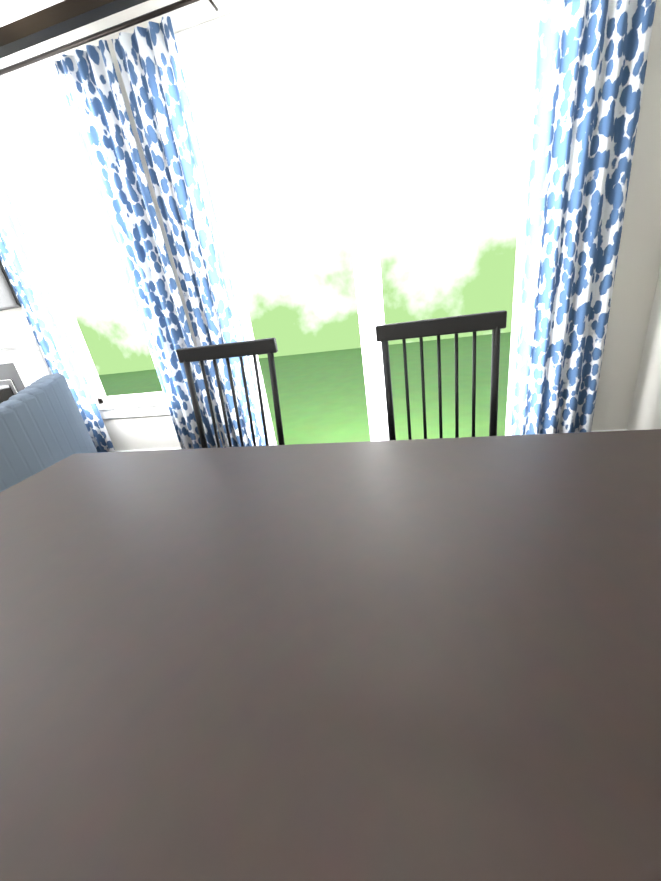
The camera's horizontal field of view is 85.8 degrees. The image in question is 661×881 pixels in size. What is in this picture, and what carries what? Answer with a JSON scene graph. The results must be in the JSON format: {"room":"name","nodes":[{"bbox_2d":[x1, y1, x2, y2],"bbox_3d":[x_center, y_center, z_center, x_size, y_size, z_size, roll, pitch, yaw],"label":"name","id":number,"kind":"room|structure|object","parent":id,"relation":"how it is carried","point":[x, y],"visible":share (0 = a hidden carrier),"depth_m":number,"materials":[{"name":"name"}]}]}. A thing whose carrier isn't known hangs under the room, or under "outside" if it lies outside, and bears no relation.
{"room":"dining room","nodes":[
{"label":"dining room","id":0,"kind":"room"},
{"bbox_2d":[0,0,63,26],"bbox_3d":[-2.853,-0.101,-2.980,6.680,0.100,11.100,-2,24,14],"label":"ceiling","id":1,"kind":"structure","parent":0,"point":[11,11],"depth_m":1.89,"materials":[{"name":"paint"}]},
{"bbox_2d":[0,0,148,58],"bbox_3d":[-0.312,-1.035,0.066,0.856,1.239,0.256,-2,24,14],"label":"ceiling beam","id":2,"kind":"structure","parent":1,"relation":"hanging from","point":[53,21],"depth_m":0.44,"materials":[{"name":"brown wood"}]},
{"bbox_2d":[0,0,660,450],"bbox_3d":[-2.833,0.036,-2.922,6.920,5.300,11.340,-2,24,14],"label":"wall","id":3,"kind":"structure","parent":0,"point":[628,396],"depth_m":1.97,"materials":[{"name":"paint"}]},
{"bbox_2d":[0,260,20,310],"bbox_3d":[-2.955,-1.311,2.681,1.220,0.720,0.054,-2,24,14],"label":"screen","id":4,"kind":"object","parent":3,"relation":"attached to","point":[9,299],"visible":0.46,"depth_m":2.63,"materials":[{"name":"black"}]},
{"bbox_2d":[0,101,164,403],"bbox_3d":[-1.648,-1.177,2.548,0.850,1.850,0.050,-2,24,14],"label":"window","id":5,"kind":"structure","parent":3,"relation":"in","point":[61,111],"depth_m":2.52,"materials":[{"name":"white wood"}]},
{"bbox_2d":[0,0,217,75],"bbox_3d":[-1.755,-2.092,2.016,6.411,0.044,0.129,-2,24,14],"label":"rods","id":6,"kind":"object","parent":3,"relation":"attached to","point":[106,32],"visible":1,"depth_m":1.83,"materials":[{"name":"brown metal"}]},
{"bbox_2d":[0,176,115,452],"bbox_3d":[-2.097,-0.894,2.591,0.314,2.480,0.060,-2,24,14],"label":"curtain","id":7,"kind":"object","parent":6,"relation":"hanging from","point":[22,270],"visible":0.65,"depth_m":2.58,"materials":[{"name":"fabric"}]},
{"bbox_2d":[53,40,222,448],"bbox_3d":[-1.155,-0.935,2.362,0.373,2.480,0.060,-2,24,14],"label":"curtain","id":8,"kind":"object","parent":6,"relation":"hanging from","point":[88,78],"visible":0.9,"depth_m":2.19,"materials":[{"name":"fabric"}]},
{"bbox_2d":[111,16,265,446],"bbox_3d":[-0.786,-0.951,2.273,0.373,2.480,0.060,-2,24,14],"label":"curtain","id":9,"kind":"object","parent":6,"relation":"hanging from","point":[149,62],"visible":0.75,"depth_m":2.08,"materials":[{"name":"fabric"}]},
{"bbox_2d":[510,0,655,434],"bbox_3d":[1.214,-1.038,1.788,0.453,2.480,0.060,-2,24,14],"label":"curtain","id":10,"kind":"object","parent":6,"relation":"hanging from","point":[591,62],"visible":0.85,"depth_m":1.72,"materials":[{"name":"fabric"}]},
{"bbox_2d":[0,0,626,451],"bbox_3d":[-2.645,1.317,-2.377,6.680,2.490,11.100,-2,24,14],"label":"molding","id":11,"kind":"structure","parent":3,"relation":"attached to","point":[234,26],"depth_m":1.85,"materials":[{"name":"white"}]},
{"bbox_2d":[200,58,535,444],"bbox_3d":[0.234,-1.007,2.208,1.850,2.400,0.050,-2,24,14],"label":"door frame","id":12,"kind":"structure","parent":3,"relation":"in","point":[355,133],"depth_m":2.14,"materials":[{"name":"white wood"}]},
{"bbox_3d":[-2.475,2.480,-1.882,6.920,0.060,11.340,-2,24,14],"label":"floor","id":13,"kind":"structure","parent":0,"visible":0},
{"bbox_2d":[0,337,50,402],"bbox_3d":[-2.837,-0.188,2.966,1.300,1.140,0.420,-2,24,14],"label":"fireplace","id":14,"kind":"object","parent":13,"relation":"on","point":[23,364],"visible":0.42,"depth_m":2.76,"materials":[{"name":"white"}]},
{"bbox_2d":[176,338,284,447],"bbox_3d":[-0.430,0.154,1.490,0.460,1.022,0.510,-2,24,14],"label":"dining chair","id":15,"kind":"object","parent":13,"relation":"on","point":[227,351],"visible":0.4,"depth_m":1.54,"materials":[{"name":"black wood"}]},
{"bbox_2d":[0,429,660,880],"bbox_3d":[-0.078,0.558,0.744,1.800,0.765,1.000,-2,24,14],"label":"dining table","id":16,"kind":"object","parent":13,"relation":"on","point":[426,659],"visible":1,"depth_m":0.42,"materials":[{"name":"brown wood"}]},
{"bbox_2d":[375,310,506,439],"bbox_3d":[0.415,0.117,1.285,0.460,1.022,0.510,-2,24,14],"label":"dining chair","id":17,"kind":"object","parent":13,"relation":"on","point":[495,322],"visible":0.42,"depth_m":1.33,"materials":[{"name":"black wood"}]},
{"label":"outside","id":18,"kind":"structure","parent":0,"visible":0},
{"bbox_2d":[5,61,527,374],"bbox_3d":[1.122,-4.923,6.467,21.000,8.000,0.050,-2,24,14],"label":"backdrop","id":19,"kind":"structure","parent":18,"point":[447,160],"depth_m":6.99,"materials":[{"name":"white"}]},
{"bbox_2d":[98,332,510,444],"bbox_3d":[0.991,-0.961,5.214,21.000,0.020,5.470,-2,24,14],"label":"ground","id":20,"kind":"structure","parent":18,"point":[322,397],"depth_m":4.64,"materials":[{"name":"green plant"}]},
{"bbox_3d":[-3.364,1.146,1.464,2.630,0.011,2.500,-2,24,14],"label":"rug","id":21,"kind":"object","parent":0,"visible":0},
{"bbox_2d":[0,373,96,491],"bbox_3d":[-1.824,0.148,2.069,0.780,0.929,0.797,-2,24,14],"label":"sofa","id":22,"kind":"object","parent":21,"relation":"on","point":[42,425],"visible":0.42,"depth_m":1.83,"materials":[{"name":"blue fabric"}]}
]}

